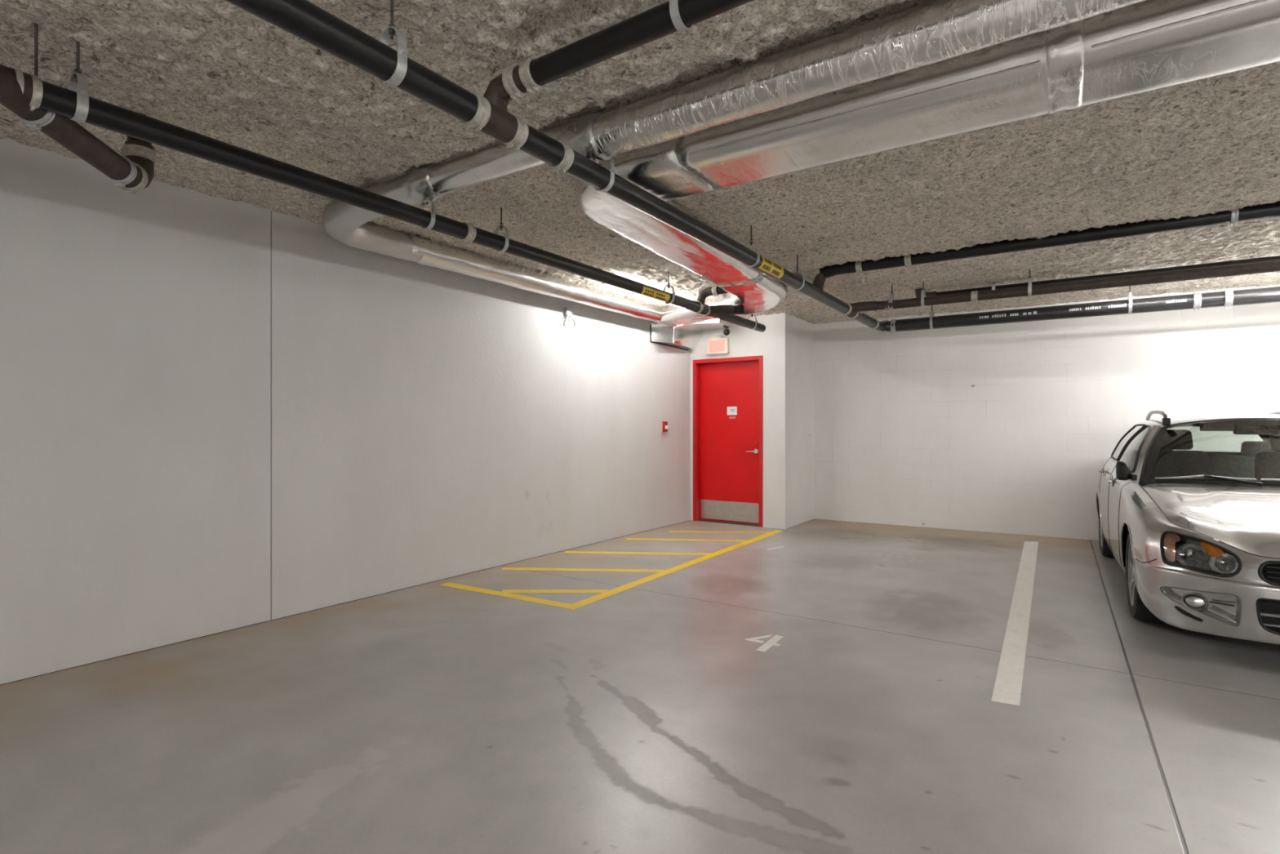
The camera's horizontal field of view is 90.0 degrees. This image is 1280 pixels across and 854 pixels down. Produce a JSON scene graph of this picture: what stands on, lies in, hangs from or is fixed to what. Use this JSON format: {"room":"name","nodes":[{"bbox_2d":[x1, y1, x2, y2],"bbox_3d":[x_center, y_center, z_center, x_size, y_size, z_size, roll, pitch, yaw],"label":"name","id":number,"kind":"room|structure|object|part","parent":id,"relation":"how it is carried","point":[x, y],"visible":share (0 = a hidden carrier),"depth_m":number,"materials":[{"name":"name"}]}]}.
{"room":"parking garage","nodes":[
{"label":"parking garage","id":0,"kind":"room"},
{"bbox_2d":[0,138,690,684],"bbox_3d":[-3.225,-0.095,3.282,0.200,2.850,14.082,0,0,35],"label":"wall","id":1,"kind":"structure","parent":0,"point":[135,329],"depth_m":4.20,"materials":[{"name":"paint"}]},
{"bbox_2d":[563,307,577,326],"bbox_3d":[-0.737,-1.135,6.645,0.067,0.200,0.203,0,0,34],"label":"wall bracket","id":2,"kind":"object","parent":1,"relation":"attached to","point":[567,311],"visible":1,"depth_m":6.61,"materials":[{"name":"white metal"}]},
{"bbox_3d":[-0.758,-1.105,6.597,0.034,0.140,0.102,0,0,22],"label":"leg","id":3,"kind":"part","parent":2,"relation":"part of","materials":[{"name":"white metal"}]},
{"bbox_3d":[-0.706,-1.118,6.675,0.034,0.116,0.120,0,0,43],"label":"leg","id":4,"kind":"part","parent":2,"relation":"part of","materials":[{"name":"white metal"}]},
{"bbox_2d":[661,420,667,432],"bbox_3d":[0.322,-0.003,8.186,0.056,0.155,0.110,0,0,34],"label":"fire alarm","id":5,"kind":"object","parent":1,"relation":"attached to","point":[664,423],"visible":1,"depth_m":8.16,"materials":[{"name":"red plastic"}]},
{"bbox_2d":[649,318,732,351],"bbox_3d":[0.667,-1.228,8.183,0.648,0.383,0.993,0,0,34],"label":"duct","id":6,"kind":"object","parent":1,"relation":"attached to","point":[685,335],"visible":0.69,"depth_m":8.19,"materials":[{"name":"metal"}]},
{"bbox_2d":[690,312,791,528],"bbox_3d":[1.274,-0.095,8.513,1.454,2.850,0.220,0,0,34],"label":"wall","id":7,"kind":"structure","parent":1,"relation":"in","point":[774,344],"depth_m":8.13,"materials":[{"name":"paint"}]},
{"bbox_2d":[706,336,728,355],"bbox_3d":[1.034,-1.084,8.502,0.310,0.238,0.063,0,0,34],"label":"exit sign","id":8,"kind":"object","parent":7,"relation":"attached to","point":[715,344],"visible":1,"depth_m":8.47,"materials":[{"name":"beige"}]},
{"bbox_3d":[1.018,-1.074,8.480,0.235,0.158,0.009,0,0,34],"label":"panel","id":9,"kind":"part","parent":8,"relation":"part of","materials":[{"name":"red"}]},
{"bbox_2d":[723,328,729,335],"bbox_3d":[1.134,-1.255,8.444,0.090,0.090,0.050,0,0,34],"label":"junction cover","id":10,"kind":"object","parent":7,"relation":"attached to","point":[726,331],"visible":1,"depth_m":8.43,"materials":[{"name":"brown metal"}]},
{"bbox_2d":[693,355,763,527],"bbox_3d":[1.193,0.182,8.530,1.013,2.195,0.182,0,0,34],"label":"door","id":11,"kind":"structure","parent":7,"relation":"attached to","point":[728,392],"depth_m":8.57,"materials":[{"name":"red paint"}]},
{"bbox_3d":[1.207,1.123,8.550,0.883,0.255,0.004,0,0,34],"label":"kick plate","id":12,"kind":"part","parent":11,"relation":"part of","materials":[{"name":"metal"}]},
{"bbox_3d":[1.460,0.315,8.344,0.160,0.066,0.066,0,0,34],"label":"handle","id":13,"kind":"part","parent":11,"relation":"part of","materials":[{"name":"metal"}]},
{"bbox_2d":[0,518,1279,853],"bbox_3d":[2.106,1.280,4.483,7.432,0.001,8.396,0,0,34],"label":"floor","id":14,"kind":"structure","parent":0,"point":[432,717],"depth_m":2.85,"materials":[{"name":"concrete"}]},
{"bbox_2d":[0,520,691,684],"bbox_3d":[-2.057,1.279,4.784,0.179,0.001,9.680,0,0,34],"label":"trim","id":15,"kind":"structure","parent":14,"relation":"on","point":[690,520],"depth_m":4.21,"materials":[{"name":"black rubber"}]},
{"bbox_2d":[439,529,782,609],"bbox_3d":[0.059,1.279,6.547,1.421,0.001,4.140,0,0,34],"label":"hatched marking","id":16,"kind":"object","parent":14,"relation":"on","point":[504,593],"visible":1,"depth_m":5.68,"materials":[{"name":"yellow paint"}]},
{"bbox_2d":[744,634,783,652],"bbox_3d":[0.732,1.279,3.814,0.217,0.001,0.318,0,0,34],"label":"number","id":17,"kind":"object","parent":14,"relation":"on","point":[772,642],"visible":1,"depth_m":3.82,"materials":[{"name":"white paint"}]},
{"bbox_2d":[991,541,1038,705],"bbox_3d":[3.034,1.279,5.067,0.131,0.001,5.001,0,0,33],"label":"parking line","id":18,"kind":"object","parent":14,"relation":"on","point":[1008,682],"visible":1,"depth_m":3.91,"materials":[{"name":"white paint"}]},
{"bbox_2d":[1096,410,1279,644],"bbox_3d":[4.620,0.568,4.905,1.726,1.425,4.353,0,0,32],"label":"car","id":19,"kind":"object","parent":14,"relation":"on","point":[1195,534],"visible":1,"depth_m":3.94,"materials":[{"name":"silver metal"}]},
{"bbox_3d":[3.798,0.433,5.177,0.044,0.026,0.185,0,0,32],"label":"door handle","id":20,"kind":"part","parent":19,"relation":"part of","materials":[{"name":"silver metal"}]},
{"bbox_2d":[1115,461,1137,480],"bbox_3d":[3.489,0.317,4.593,0.112,0.139,0.200,0,0,34],"label":"mirror","id":21,"kind":"object","parent":19,"relation":"attached to","point":[1123,473],"depth_m":4.59,"materials":[{"name":"black plastic"}]},
{"bbox_2d":[1122,455,1132,543],"bbox_3d":[4.898,0.620,5.351,1.490,0.639,2.600,0,0,32],"label":"door","id":22,"kind":"structure","parent":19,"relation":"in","point":[1129,482],"depth_m":5.14,"materials":[{"name":"silver metal"}]},
{"bbox_3d":[4.602,-0.084,5.732,0.061,0.122,1.950,0,0,35],"label":"roof rail","id":23,"kind":"part","parent":19,"relation":"part of","materials":[{"name":"silver metal"}]},
{"bbox_3d":[4.468,0.441,5.341,0.475,0.490,0.246,0,0,32],"label":"seat","id":24,"kind":"part","parent":19,"relation":"part of","materials":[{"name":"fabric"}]},
{"bbox_3d":[3.112,0.722,3.618,0.042,0.034,0.034,0,0,-44],"label":"bulb","id":25,"kind":"part","parent":19,"relation":"part of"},
{"bbox_3d":[5.247,0.471,5.910,1.226,0.432,0.235,0,0,32],"label":"seat","id":26,"kind":"part","parent":19,"relation":"part of","materials":[{"name":"fabric"}]},
{"bbox_2d":[1183,595,1205,608],"bbox_3d":[3.055,0.962,3.524,0.020,0.071,0.100,0,0,-44],"label":"fog lamp","id":27,"kind":"object","parent":19,"relation":"on","point":[1190,601],"depth_m":3.52,"materials":[{"name":"clear glass"}]},
{"bbox_3d":[3.843,0.366,4.366,0.037,0.036,0.525,0,0,-41],"label":"wiper blade","id":28,"kind":"part","parent":19,"relation":"part of","materials":[{"name":"black rubber"}]},
{"bbox_2d":[1141,483,1279,558],"bbox_3d":[3.864,0.526,3.695,1.400,0.288,1.375,0,0,32],"label":"hood","id":29,"kind":"object","parent":19,"relation":"attached to","point":[1240,521],"depth_m":3.77,"materials":[{"name":"silver metal"}]},
{"bbox_2d":[1200,541,1223,556],"bbox_3d":[3.125,0.669,3.504,0.051,0.065,0.134,0,0,-10],"label":"lamp","id":30,"kind":"object","parent":19,"relation":"attached to","point":[1207,548],"depth_m":3.50,"materials":[{"name":"orange plastic"}]},
{"bbox_3d":[3.160,0.735,3.473,0.042,0.028,0.029,0,0,-44],"label":"bulb","id":31,"kind":"part","parent":19,"relation":"part of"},
{"bbox_3d":[3.922,0.354,4.237,0.043,0.060,0.287,0,0,-42],"label":"wiper arm","id":32,"kind":"part","parent":19,"relation":"part of","materials":[{"name":"black plastic"}]},
{"bbox_2d":[1232,425,1278,434],"bbox_3d":[4.443,0.022,4.621,0.240,0.065,0.030,0,0,32],"label":"mirror","id":33,"kind":"object","parent":19,"relation":"attached to","point":[1237,429],"depth_m":4.61,"materials":[{"name":"black plastic"}]},
{"bbox_3d":[5.079,0.441,4.960,0.475,0.490,0.246,0,0,32],"label":"seat","id":34,"kind":"part","parent":19,"relation":"part of","materials":[{"name":"fabric"}]},
{"bbox_2d":[1255,597,1279,635],"bbox_3d":[3.505,0.968,3.117,0.758,0.202,0.134,0,0,34],"label":"grille","id":35,"kind":"object","parent":19,"relation":"attached to","point":[1267,609],"depth_m":3.30,"materials":[{"name":"black plastic"}]},
{"bbox_2d":[1257,560,1279,586],"bbox_3d":[3.504,0.746,3.117,0.734,0.135,0.125,0,0,34],"label":"grille","id":36,"kind":"object","parent":19,"relation":"attached to","point":[1268,571],"depth_m":3.29,"materials":[{"name":"black plastic"}]},
{"bbox_3d":[4.324,0.361,4.028,0.631,0.027,0.050,0,0,22],"label":"wiper blade","id":37,"kind":"part","parent":19,"relation":"part of","materials":[{"name":"black rubber"}]},
{"bbox_3d":[5.371,-0.084,5.252,0.061,0.122,1.950,0,0,29],"label":"roof rail","id":38,"kind":"part","parent":19,"relation":"part of","materials":[{"name":"silver metal"}]},
{"bbox_2d":[0,0,1279,324],"bbox_3d":[2.054,-1.491,4.272,7.718,0.162,8.687,0,0,34],"label":"ceiling","id":39,"kind":"structure","parent":0,"point":[217,69],"depth_m":3.28,"materials":[{"name":"grey concrete"}]},
{"bbox_2d":[34,22,38,76],"bbox_3d":[-2.165,-1.351,2.296,0.009,0.227,0.009,0,0,-34],"label":"rod","id":40,"kind":"object","parent":39,"relation":"attached to","point":[36,25],"visible":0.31,"depth_m":2.29,"materials":[{"name":"black metal"}]},
{"bbox_2d":[68,40,88,123],"bbox_3d":[-2.087,-1.301,2.377,0.135,0.329,0.034,0,0,34],"label":"hanger","id":41,"kind":"object","parent":39,"relation":"hanging from","point":[78,83],"visible":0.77,"depth_m":2.36,"materials":[{"name":"silver metal"}]},
{"bbox_3d":[-2.087,-1.373,2.377,0.019,0.185,0.022,0,0,34],"label":"rod","id":42,"kind":"part","parent":41,"relation":"part of","materials":[{"name":"grey metal"}]},
{"bbox_2d":[0,64,765,332],"bbox_3d":[-0.826,-1.265,3.996,0.417,0.281,8.733,0,0,34],"label":"drain pipe","id":43,"kind":"object","parent":39,"relation":"hanging from","point":[38,93],"visible":0.94,"depth_m":3.07,"materials":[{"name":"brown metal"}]},
{"bbox_2d":[0,65,155,194],"bbox_3d":[-2.243,-1.300,2.549,0.136,0.488,0.959,0,0,-10],"label":"pipe","id":44,"kind":"object","parent":43,"relation":"attached to","point":[133,171],"visible":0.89,"depth_m":2.57,"materials":[{"name":"brown metal"}]},
{"bbox_2d":[378,0,408,87],"bbox_3d":[-0.826,-1.304,2.132,0.142,0.322,0.036,0,0,34],"label":"hanger","id":45,"kind":"object","parent":39,"relation":"hanging from","point":[389,32],"visible":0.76,"depth_m":2.11,"materials":[{"name":"silver metal"}]},
{"bbox_3d":[-0.826,-1.379,2.132,0.019,0.172,0.022,0,0,34],"label":"rod","id":46,"kind":"part","parent":45,"relation":"part of","materials":[{"name":"silver metal"}]},
{"bbox_2d":[419,200,435,230],"bbox_3d":[-1.221,-1.301,3.675,0.135,0.329,0.028,0,0,34],"label":"hanger","id":47,"kind":"object","parent":39,"relation":"hanging from","point":[433,212],"visible":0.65,"depth_m":3.65,"materials":[{"name":"silver metal"}]},
{"bbox_2d":[494,207,510,252],"bbox_3d":[-0.901,-1.301,4.157,0.135,0.329,0.028,0,0,34],"label":"hanger","id":48,"kind":"object","parent":39,"relation":"hanging from","point":[500,225],"visible":0.7,"depth_m":4.14,"materials":[{"name":"grey metal"}]},
{"bbox_3d":[-0.901,-1.373,4.157,0.019,0.185,0.022,0,0,34],"label":"rod","id":49,"kind":"part","parent":48,"relation":"part of","materials":[{"name":"grey metal"}]},
{"bbox_2d":[594,156,616,192],"bbox_3d":[-0.178,-1.304,3.104,0.142,0.322,0.028,0,0,34],"label":"hanger","id":50,"kind":"object","parent":39,"relation":"hanging from","point":[613,169],"visible":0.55,"depth_m":3.08,"materials":[{"name":"silver metal"}]},
{"bbox_2d":[225,0,890,331],"bbox_3d":[0.215,-1.251,3.504,0.332,0.240,10.069,0,0,34],"label":"drain pipe","id":51,"kind":"object","parent":50,"relation":"hanging from","point":[487,113],"visible":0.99,"depth_m":2.46,"materials":[{"name":"brown metal"}]},
{"bbox_2d":[601,282,720,319],"bbox_3d":[0.327,-1.409,7.017,0.044,0.132,2.424,0,0,34],"label":"pipe","id":52,"kind":"object","parent":39,"relation":"attached to","point":[602,282],"visible":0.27,"depth_m":6.54,"materials":[{"name":"white metal"}]},
{"bbox_2d":[662,271,675,303],"bbox_3d":[0.265,-1.301,5.904,0.135,0.329,0.028,0,0,34],"label":"hanger","id":53,"kind":"object","parent":39,"relation":"hanging from","point":[668,285],"visible":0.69,"depth_m":5.89,"materials":[{"name":"grey metal"}]},
{"bbox_3d":[0.265,-1.373,5.904,0.019,0.185,0.022,0,0,34],"label":"rod","id":54,"kind":"part","parent":53,"relation":"part of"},
{"bbox_2d":[669,0,692,32],"bbox_3d":[0.133,-1.370,2.050,0.030,0.190,0.127,0,0,34],"label":"hanger","id":55,"kind":"object","parent":39,"relation":"hanging from","point":[677,20],"visible":0.59,"depth_m":2.02,"materials":[{"name":"silver metal"}]},
{"bbox_2d":[502,0,753,101],"bbox_3d":[1.486,-1.321,1.130,4.780,0.121,0.112,0,0,34],"label":"drain pipe","id":56,"kind":"object","parent":55,"relation":"hanging from","point":[655,23],"visible":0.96,"depth_m":2.17,"materials":[{"name":"black plastic"}]},
{"bbox_2d":[574,137,813,324],"bbox_3d":[0.742,-1.346,5.458,1.731,0.205,4.856,0,0,8],"label":"duct","id":57,"kind":"object","parent":39,"relation":"hanging from","point":[660,170],"visible":0.76,"depth_m":4.14,"materials":[{"name":"silver metal"}]},
{"bbox_2d":[322,0,1146,326],"bbox_3d":[1.016,-1.362,2.785,4.056,0.239,9.784,0,0,-29],"label":"duct","id":58,"kind":"object","parent":39,"relation":"attached to","point":[934,31],"visible":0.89,"depth_m":2.62,"materials":[{"name":"silver metal"}]},
{"bbox_2d":[744,225,760,266],"bbox_3d":[0.793,-1.304,4.561,0.142,0.322,0.028,0,0,34],"label":"hanger","id":59,"kind":"object","parent":39,"relation":"hanging from","point":[751,241],"visible":0.7,"depth_m":4.54,"materials":[{"name":"grey metal"}]},
{"bbox_3d":[0.793,-1.379,4.561,0.019,0.172,0.022,0,0,34],"label":"rod","id":60,"kind":"part","parent":59,"relation":"part of","materials":[{"name":"grey metal"}]},
{"bbox_2d":[747,313,757,329],"bbox_3d":[1.307,-1.301,7.468,0.135,0.329,0.028,0,0,34],"label":"hanger","id":61,"kind":"object","parent":39,"relation":"hanging from","point":[752,314],"visible":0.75,"depth_m":7.45,"materials":[{"name":"silver metal"}]},
{"bbox_2d":[791,254,805,290],"bbox_3d":[1.313,-1.304,5.340,0.142,0.322,0.028,0,0,34],"label":"hanger","id":62,"kind":"object","parent":39,"relation":"hanging from","point":[797,268],"visible":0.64,"depth_m":5.32,"materials":[{"name":"grey metal"}]},
{"bbox_2d":[889,284,894,309],"bbox_3d":[2.549,-1.326,6.473,0.028,0.278,0.125,0,0,34],"label":"hanger","id":63,"kind":"object","parent":39,"relation":"hanging from","point":[891,295],"visible":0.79,"depth_m":6.45,"materials":[{"name":"grey metal"}]},
{"bbox_2d":[859,259,1279,313],"bbox_3d":[5.730,-1.232,4.346,8.287,0.113,0.115,0,0,34],"label":"drain pipe","id":64,"kind":"object","parent":63,"relation":"hanging from","point":[1273,265],"visible":0.84,"depth_m":5.52,"materials":[{"name":"brown metal"}]},
{"bbox_2d":[920,281,925,306],"bbox_3d":[2.794,-1.326,6.310,0.028,0.278,0.125,0,0,34],"label":"hanger","id":65,"kind":"object","parent":39,"relation":"hanging from","point":[922,293],"visible":0.79,"depth_m":6.28,"materials":[{"name":"grey metal"}]},
{"bbox_2d":[929,305,934,329],"bbox_3d":[3.371,-1.295,7.386,0.028,0.340,0.181,0,0,34],"label":"hanger","id":66,"kind":"object","parent":39,"relation":"hanging from","point":[931,312],"visible":0.8,"depth_m":7.33,"materials":[{"name":"grey metal"}]},
{"bbox_2d":[882,286,1279,333],"bbox_3d":[6.395,-1.198,5.387,8.336,0.169,0.177,0,0,33],"label":"drain pipe","id":67,"kind":"object","parent":66,"relation":"hanging from","point":[1229,298],"visible":0.96,"depth_m":6.48,"materials":[{"name":"black plastic"}]},
{"bbox_2d":[679,0,1279,189],"bbox_3d":[2.840,-1.352,1.601,6.053,0.189,0.522,0,0,34],"label":"duct","id":68,"kind":"object","parent":39,"relation":"attached to","point":[1148,45],"visible":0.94,"depth_m":2.42,"materials":[{"name":"silver metal"}]},
{"bbox_2d":[991,281,995,289],"bbox_3d":[3.497,-1.386,6.322,0.028,0.159,0.119,0,0,34],"label":"hanger","id":69,"kind":"object","parent":39,"relation":"hanging from","point":[993,284],"visible":0.54,"depth_m":6.29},
{"bbox_2d":[915,255,1279,297],"bbox_3d":[6.136,-1.386,4.535,7.820,0.172,0.149,0,0,34],"label":"drain pipe","id":70,"kind":"object","parent":69,"relation":"hanging from","point":[917,291],"visible":0.44,"depth_m":5.78,"materials":[{"name":"brown metal"}]},
{"bbox_2d":[1027,268,1031,296],"bbox_3d":[3.541,-1.326,5.812,0.028,0.278,0.125,0,0,34],"label":"hanger","id":71,"kind":"object","parent":39,"relation":"hanging from","point":[1029,286],"visible":0.94,"depth_m":5.78,"materials":[{"name":"grey metal"}]},
{"bbox_2d":[813,200,1279,291],"bbox_3d":[5.072,-1.324,3.480,8.420,0.298,0.183,0,0,34],"label":"drain pipe","id":72,"kind":"object","parent":39,"relation":"attached to","point":[1266,211],"visible":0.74,"depth_m":4.75,"materials":[{"name":"brown metal"}]},
{"bbox_2d":[1128,285,1132,314],"bbox_3d":[4.883,-1.295,6.378,0.028,0.340,0.181,0,0,34],"label":"hanger","id":73,"kind":"object","parent":39,"relation":"hanging from","point":[1130,293],"visible":0.88,"depth_m":6.32,"materials":[{"name":"grey metal"}]},
{"bbox_2d":[791,314,813,526],"bbox_3d":[2.160,-0.095,8.716,0.205,2.850,1.100,0,0,34],"label":"wall","id":74,"kind":"structure","parent":0,"point":[802,331],"depth_m":8.50,"materials":[{"name":"paint"}]},
{"bbox_2d":[813,284,1279,540],"bbox_3d":[6.926,-0.095,6.249,10.606,2.850,0.200,0,0,32],"label":"wall","id":75,"kind":"structure","parent":0,"point":[903,434],"depth_m":7.65,"materials":[{"name":"white paint"}]}
]}

